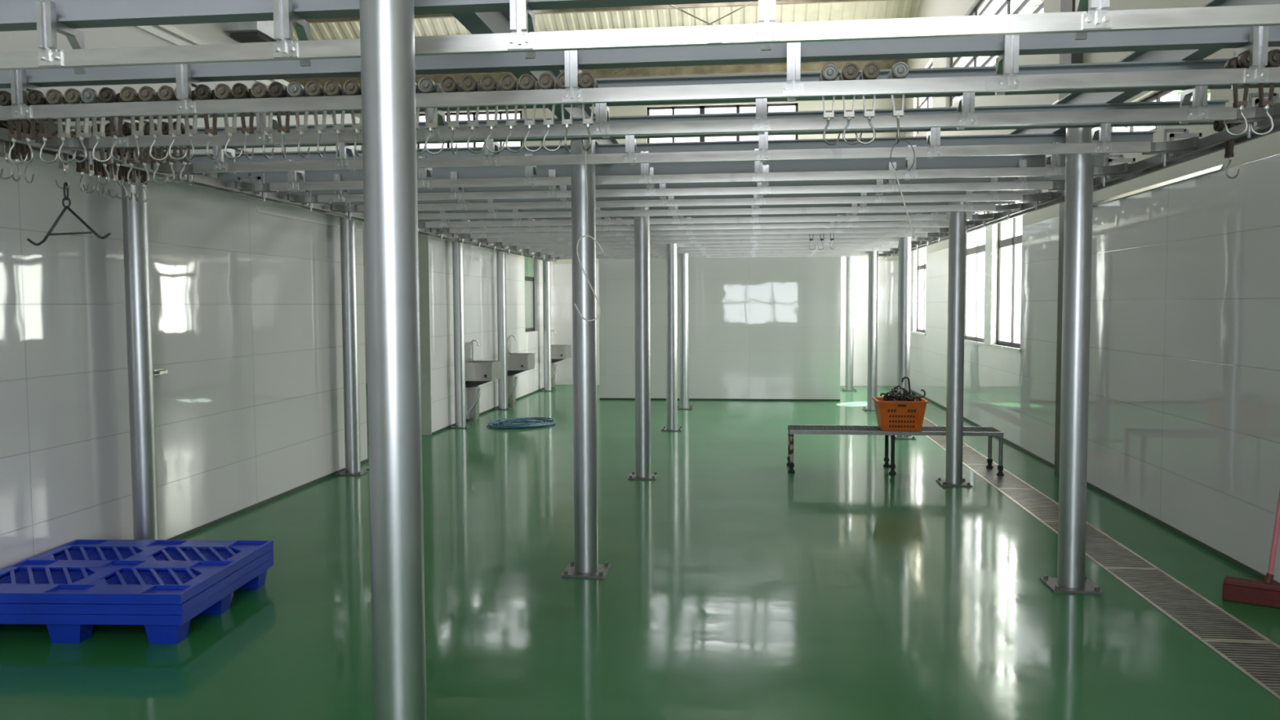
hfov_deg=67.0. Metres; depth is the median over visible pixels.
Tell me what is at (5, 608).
pallet
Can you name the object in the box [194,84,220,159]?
hook
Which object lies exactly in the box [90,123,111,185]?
hook
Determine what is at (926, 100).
window
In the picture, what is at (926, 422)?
drain grate
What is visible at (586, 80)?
hook
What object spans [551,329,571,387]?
basin
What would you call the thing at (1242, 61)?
hook
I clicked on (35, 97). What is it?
hook
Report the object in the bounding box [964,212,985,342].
window
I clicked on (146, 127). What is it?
hook
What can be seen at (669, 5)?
trim
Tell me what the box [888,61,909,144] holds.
hook
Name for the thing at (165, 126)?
hook
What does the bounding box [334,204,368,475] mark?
support post
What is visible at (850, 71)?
hook
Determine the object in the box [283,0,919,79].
ceiling
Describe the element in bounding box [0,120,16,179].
hook
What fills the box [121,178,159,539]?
support post
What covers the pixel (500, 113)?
window
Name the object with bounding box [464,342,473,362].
backsplash
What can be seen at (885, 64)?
trim
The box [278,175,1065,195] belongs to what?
cross beam
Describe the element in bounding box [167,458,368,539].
baseboard
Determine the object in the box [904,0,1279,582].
wall
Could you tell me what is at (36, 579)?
pallet
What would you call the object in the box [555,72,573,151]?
hook
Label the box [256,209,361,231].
trim
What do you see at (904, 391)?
hook
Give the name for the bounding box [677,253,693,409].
support post
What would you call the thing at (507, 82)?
hook
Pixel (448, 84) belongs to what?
hook
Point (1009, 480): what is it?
drain grate
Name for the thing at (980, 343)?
trim
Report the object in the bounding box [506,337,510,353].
backsplash
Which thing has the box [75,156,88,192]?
hook
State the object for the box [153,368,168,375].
door latch
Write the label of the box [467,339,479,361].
faucet
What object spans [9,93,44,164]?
hook
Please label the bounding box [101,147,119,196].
hook
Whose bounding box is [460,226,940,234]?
cross beam
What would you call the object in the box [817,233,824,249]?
hook
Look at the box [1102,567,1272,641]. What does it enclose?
drain grate
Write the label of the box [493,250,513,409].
support post
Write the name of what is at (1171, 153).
rail
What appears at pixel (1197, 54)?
beam
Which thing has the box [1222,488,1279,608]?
broom
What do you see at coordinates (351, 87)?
hook
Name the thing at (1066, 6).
trim
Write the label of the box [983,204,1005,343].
trim
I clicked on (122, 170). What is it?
hook
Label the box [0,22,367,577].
wall
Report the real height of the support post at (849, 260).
2.602 m
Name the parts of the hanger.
frame rod, cross rod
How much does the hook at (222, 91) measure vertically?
0.283 m
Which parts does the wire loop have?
cord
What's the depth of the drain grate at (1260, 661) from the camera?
4.35 m
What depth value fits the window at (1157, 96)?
7.22 m
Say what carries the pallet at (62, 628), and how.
on the floor
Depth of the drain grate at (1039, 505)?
7.77 m
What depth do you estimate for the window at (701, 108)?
18.97 m
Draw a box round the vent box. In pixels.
[222,20,276,43]
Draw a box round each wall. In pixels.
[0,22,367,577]
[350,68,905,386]
[428,235,554,431]
[598,256,840,399]
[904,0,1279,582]
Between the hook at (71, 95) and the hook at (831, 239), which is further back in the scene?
the hook at (831, 239)
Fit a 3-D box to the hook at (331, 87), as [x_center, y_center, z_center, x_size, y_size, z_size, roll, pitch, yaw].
[-1.172,-0.932,3.759,0.061,0.283,0.132,0,3,6]
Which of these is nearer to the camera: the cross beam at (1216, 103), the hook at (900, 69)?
the hook at (900, 69)
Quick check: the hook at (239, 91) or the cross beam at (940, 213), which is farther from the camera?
the cross beam at (940, 213)
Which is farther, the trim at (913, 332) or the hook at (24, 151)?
the trim at (913, 332)
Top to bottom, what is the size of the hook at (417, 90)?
0.283 m
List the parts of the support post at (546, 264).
plate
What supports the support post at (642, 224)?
on the floor
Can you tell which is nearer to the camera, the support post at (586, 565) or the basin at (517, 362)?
the support post at (586, 565)
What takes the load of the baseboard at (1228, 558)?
attached to the wall at (1184, 402)
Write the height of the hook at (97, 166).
0.283 m
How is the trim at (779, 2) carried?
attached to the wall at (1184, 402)
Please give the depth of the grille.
7.39 m
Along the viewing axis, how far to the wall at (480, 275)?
14.19 m
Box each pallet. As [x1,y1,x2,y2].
[0,539,273,604]
[0,548,273,614]
[0,557,273,644]
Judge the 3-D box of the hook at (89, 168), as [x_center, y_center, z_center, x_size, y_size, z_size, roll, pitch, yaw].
[-2.811,-0.991,4.936,0.132,0.283,0.061,0,3,6]
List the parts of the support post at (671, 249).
plate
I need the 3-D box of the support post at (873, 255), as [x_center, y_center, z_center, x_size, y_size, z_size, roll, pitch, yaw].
[3.496,-0.544,14.522,0.260,2.602,0.260,0,3,6]
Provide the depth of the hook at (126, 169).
5.24 m
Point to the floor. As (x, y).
(737, 584)
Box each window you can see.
[417,111,522,148]
[524,256,534,332]
[646,102,798,142]
[916,247,926,332]
[917,63,932,133]
[950,0,1044,106]
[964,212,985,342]
[996,200,1022,347]
[1111,90,1176,132]
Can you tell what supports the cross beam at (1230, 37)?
attached to the beam at (494, 22)
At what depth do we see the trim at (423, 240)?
11.95 m
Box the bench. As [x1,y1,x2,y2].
[786,424,1004,475]
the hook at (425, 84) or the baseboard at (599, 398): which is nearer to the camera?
the hook at (425, 84)
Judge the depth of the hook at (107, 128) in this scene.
4.59 m
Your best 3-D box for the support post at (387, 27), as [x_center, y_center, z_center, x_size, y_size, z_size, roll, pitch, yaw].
[-0.673,0.152,2.655,0.260,2.602,0.260,0,3,6]
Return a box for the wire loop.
[890,140,915,238]
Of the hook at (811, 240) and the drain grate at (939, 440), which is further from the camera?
the drain grate at (939, 440)
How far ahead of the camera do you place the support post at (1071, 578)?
5.34 m
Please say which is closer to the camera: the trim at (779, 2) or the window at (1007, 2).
the window at (1007, 2)
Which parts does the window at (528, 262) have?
transom pane, pane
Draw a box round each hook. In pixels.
[0,90,28,164]
[0,120,8,177]
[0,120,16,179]
[2,120,30,181]
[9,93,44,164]
[13,121,39,183]
[26,89,61,163]
[45,88,79,163]
[51,130,77,189]
[63,88,97,162]
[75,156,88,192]
[80,88,114,162]
[83,159,94,193]
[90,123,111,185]
[93,147,106,195]
[98,87,128,162]
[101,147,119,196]
[104,123,130,185]
[107,147,126,197]
[112,147,133,199]
[120,86,145,161]
[124,122,141,185]
[124,155,140,200]
[130,122,150,184]
[132,149,146,201]
[133,151,153,202]
[138,85,168,160]
[143,121,168,184]
[157,85,187,159]
[161,121,177,184]
[173,121,195,183]
[174,87,200,159]
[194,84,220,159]
[213,83,243,159]
[231,83,255,159]
[250,82,274,158]
[267,81,292,158]
[286,80,310,157]
[305,80,329,157]
[324,80,348,156]
[342,79,362,156]
[415,82,425,155]
[417,76,444,154]
[440,75,464,154]
[460,75,485,153]
[480,75,505,153]
[499,74,524,152]
[518,73,542,151]
[537,72,562,151]
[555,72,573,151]
[578,71,598,151]
[808,233,815,249]
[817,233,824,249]
[819,63,840,145]
[830,227,835,249]
[839,62,862,144]
[854,62,879,144]
[883,392,899,400]
[887,394,896,400]
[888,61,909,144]
[891,388,901,399]
[900,391,904,400]
[901,376,911,393]
[902,389,915,399]
[907,389,925,398]
[1213,120,1244,178]
[1224,50,1249,135]
[1248,48,1279,135]
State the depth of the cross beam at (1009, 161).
6.68 m
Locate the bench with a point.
(793, 429)
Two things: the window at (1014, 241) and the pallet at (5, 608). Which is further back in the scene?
the window at (1014, 241)
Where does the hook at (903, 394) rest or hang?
in the plastic crate
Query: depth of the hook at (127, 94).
3.84 m
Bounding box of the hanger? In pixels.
[26,182,111,245]
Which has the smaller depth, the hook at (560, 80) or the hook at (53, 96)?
the hook at (560, 80)
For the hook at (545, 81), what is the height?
0.283 m
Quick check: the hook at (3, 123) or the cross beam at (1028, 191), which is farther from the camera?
the cross beam at (1028, 191)
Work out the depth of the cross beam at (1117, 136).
5.96 m
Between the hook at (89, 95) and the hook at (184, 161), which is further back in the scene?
the hook at (184, 161)
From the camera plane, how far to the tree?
15.65 m
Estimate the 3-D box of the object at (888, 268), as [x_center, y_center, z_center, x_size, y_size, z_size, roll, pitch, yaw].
[-1.442,-2.802,19.457,13.150,6.600,0.200,0,3,6]
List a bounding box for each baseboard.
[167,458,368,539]
[431,387,543,435]
[599,398,839,400]
[911,389,1279,582]
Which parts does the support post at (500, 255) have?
plate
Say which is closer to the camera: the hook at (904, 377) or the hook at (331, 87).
the hook at (331, 87)
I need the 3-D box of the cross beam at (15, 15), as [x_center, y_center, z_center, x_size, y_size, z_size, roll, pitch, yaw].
[-0.434,-1.113,2.906,6.240,0.106,0.080,0,3,6]
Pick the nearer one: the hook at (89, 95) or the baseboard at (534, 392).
the hook at (89, 95)
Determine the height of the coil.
0.055 m
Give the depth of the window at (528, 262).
17.65 m
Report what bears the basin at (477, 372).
on the floor
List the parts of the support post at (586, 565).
plate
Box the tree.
[1031,0,1210,131]
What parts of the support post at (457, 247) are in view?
plate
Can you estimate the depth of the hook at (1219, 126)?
4.55 m
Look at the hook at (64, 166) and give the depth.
4.75 m
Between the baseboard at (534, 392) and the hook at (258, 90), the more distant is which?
the baseboard at (534, 392)
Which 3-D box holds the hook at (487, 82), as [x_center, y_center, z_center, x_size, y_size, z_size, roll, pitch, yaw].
[-0.557,-0.932,3.689,0.078,0.283,0.132,0,3,6]
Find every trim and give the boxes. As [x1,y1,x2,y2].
[134,24,332,115]
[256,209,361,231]
[284,60,906,86]
[305,0,887,22]
[417,233,432,435]
[614,1,754,73]
[669,4,712,25]
[911,331,925,335]
[964,338,1021,351]
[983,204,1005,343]
[1054,0,1083,475]
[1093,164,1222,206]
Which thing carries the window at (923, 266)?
in the wall at (1184, 402)
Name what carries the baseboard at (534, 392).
attached to the wall at (480, 275)
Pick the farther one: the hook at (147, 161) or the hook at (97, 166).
the hook at (97, 166)
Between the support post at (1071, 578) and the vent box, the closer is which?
the support post at (1071, 578)
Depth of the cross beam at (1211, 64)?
4.17 m
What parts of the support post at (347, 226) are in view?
plate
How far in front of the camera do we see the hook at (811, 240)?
10.39 m
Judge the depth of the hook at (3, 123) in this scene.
4.30 m
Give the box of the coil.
[486,417,555,428]
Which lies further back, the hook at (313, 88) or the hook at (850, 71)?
the hook at (313, 88)
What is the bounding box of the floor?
[0,383,1279,719]
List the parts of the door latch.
plate, lever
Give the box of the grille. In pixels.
[230,31,274,43]
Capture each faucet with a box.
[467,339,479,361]
[506,334,515,354]
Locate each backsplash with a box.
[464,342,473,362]
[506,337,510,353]
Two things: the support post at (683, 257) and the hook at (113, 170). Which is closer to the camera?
the hook at (113, 170)
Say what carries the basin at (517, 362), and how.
on the floor
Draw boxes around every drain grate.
[922,419,937,426]
[924,435,968,445]
[939,445,997,464]
[964,464,1035,488]
[995,488,1086,521]
[1040,520,1159,568]
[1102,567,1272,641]
[1199,640,1279,700]
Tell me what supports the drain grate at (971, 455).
in the floor
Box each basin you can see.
[464,339,502,420]
[506,334,535,404]
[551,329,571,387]
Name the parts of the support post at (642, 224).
plate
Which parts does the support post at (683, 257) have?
plate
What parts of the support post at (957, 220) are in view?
plate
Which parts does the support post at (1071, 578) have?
plate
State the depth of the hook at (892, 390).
9.12 m
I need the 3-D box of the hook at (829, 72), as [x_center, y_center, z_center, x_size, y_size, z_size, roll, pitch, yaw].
[0.699,-0.930,3.547,0.076,0.283,0.132,0,3,6]
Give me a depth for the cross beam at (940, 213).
10.49 m
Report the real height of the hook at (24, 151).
0.283 m
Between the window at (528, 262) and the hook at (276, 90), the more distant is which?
the window at (528, 262)
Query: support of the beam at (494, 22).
on the support post at (387, 27)
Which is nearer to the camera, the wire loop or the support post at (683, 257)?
the wire loop
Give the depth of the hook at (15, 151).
4.44 m
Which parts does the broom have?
handle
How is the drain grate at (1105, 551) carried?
in the floor
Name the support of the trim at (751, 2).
attached to the ceiling
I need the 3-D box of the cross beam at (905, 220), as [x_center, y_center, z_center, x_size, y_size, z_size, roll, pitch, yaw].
[0.510,-1.592,11.240,6.240,0.106,0.080,0,3,6]
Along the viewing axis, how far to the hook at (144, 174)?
5.37 m
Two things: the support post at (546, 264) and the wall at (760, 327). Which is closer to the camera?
the wall at (760, 327)
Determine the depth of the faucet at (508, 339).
15.65 m
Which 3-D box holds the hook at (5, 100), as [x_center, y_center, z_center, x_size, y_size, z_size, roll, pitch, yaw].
[-2.520,-0.934,3.911,0.080,0.283,0.132,0,3,6]
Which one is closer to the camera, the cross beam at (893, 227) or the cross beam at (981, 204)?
the cross beam at (981, 204)
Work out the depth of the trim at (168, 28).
6.61 m
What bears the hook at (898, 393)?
on the hook
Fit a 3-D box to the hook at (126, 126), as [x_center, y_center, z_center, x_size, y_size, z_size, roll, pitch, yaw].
[-2.413,-0.974,4.592,0.061,0.283,0.132,0,3,6]
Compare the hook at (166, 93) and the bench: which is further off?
the bench
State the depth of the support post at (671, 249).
12.26 m
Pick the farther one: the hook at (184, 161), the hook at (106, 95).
the hook at (184, 161)
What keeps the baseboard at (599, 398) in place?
attached to the wall at (760, 327)
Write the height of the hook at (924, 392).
0.085 m
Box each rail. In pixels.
[0,125,559,262]
[878,92,1279,259]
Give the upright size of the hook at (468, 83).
0.283 m
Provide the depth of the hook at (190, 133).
3.82 m
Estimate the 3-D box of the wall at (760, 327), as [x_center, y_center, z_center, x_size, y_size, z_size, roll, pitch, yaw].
[1.316,-0.559,16.240,4.020,2.460,0.180,0,3,6]
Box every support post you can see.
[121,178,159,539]
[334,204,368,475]
[359,0,426,719]
[448,240,472,428]
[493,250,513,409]
[539,260,555,391]
[560,139,610,578]
[627,206,658,479]
[661,244,682,431]
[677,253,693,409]
[841,256,857,391]
[862,251,878,410]
[889,226,915,439]
[936,201,972,486]
[1040,127,1102,594]
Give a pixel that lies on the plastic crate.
(891, 415)
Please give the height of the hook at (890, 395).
0.130 m
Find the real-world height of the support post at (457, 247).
2.602 m
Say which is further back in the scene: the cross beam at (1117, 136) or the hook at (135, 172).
the cross beam at (1117, 136)
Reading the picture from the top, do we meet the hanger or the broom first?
the hanger
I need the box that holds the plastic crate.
[871,396,928,431]
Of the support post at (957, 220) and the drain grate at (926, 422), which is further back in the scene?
the drain grate at (926, 422)
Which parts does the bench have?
leg, leg, leg, leg, edge rail, leg, leg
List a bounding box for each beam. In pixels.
[0,0,777,31]
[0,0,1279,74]
[0,25,1279,88]
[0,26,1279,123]
[0,58,1279,122]
[0,88,251,154]
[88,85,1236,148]
[91,99,1228,150]
[156,130,1155,164]
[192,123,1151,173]
[217,153,1109,183]
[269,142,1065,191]
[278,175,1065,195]
[311,189,1043,205]
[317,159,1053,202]
[355,200,1014,213]
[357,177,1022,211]
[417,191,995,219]
[417,204,992,220]
[417,212,974,222]
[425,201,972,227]
[433,220,948,228]
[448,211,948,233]
[451,11,619,144]
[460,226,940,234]
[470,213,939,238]
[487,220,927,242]
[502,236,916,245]
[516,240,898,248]
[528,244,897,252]
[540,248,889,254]
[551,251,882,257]
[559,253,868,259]
[1007,0,1279,134]
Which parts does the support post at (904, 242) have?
plate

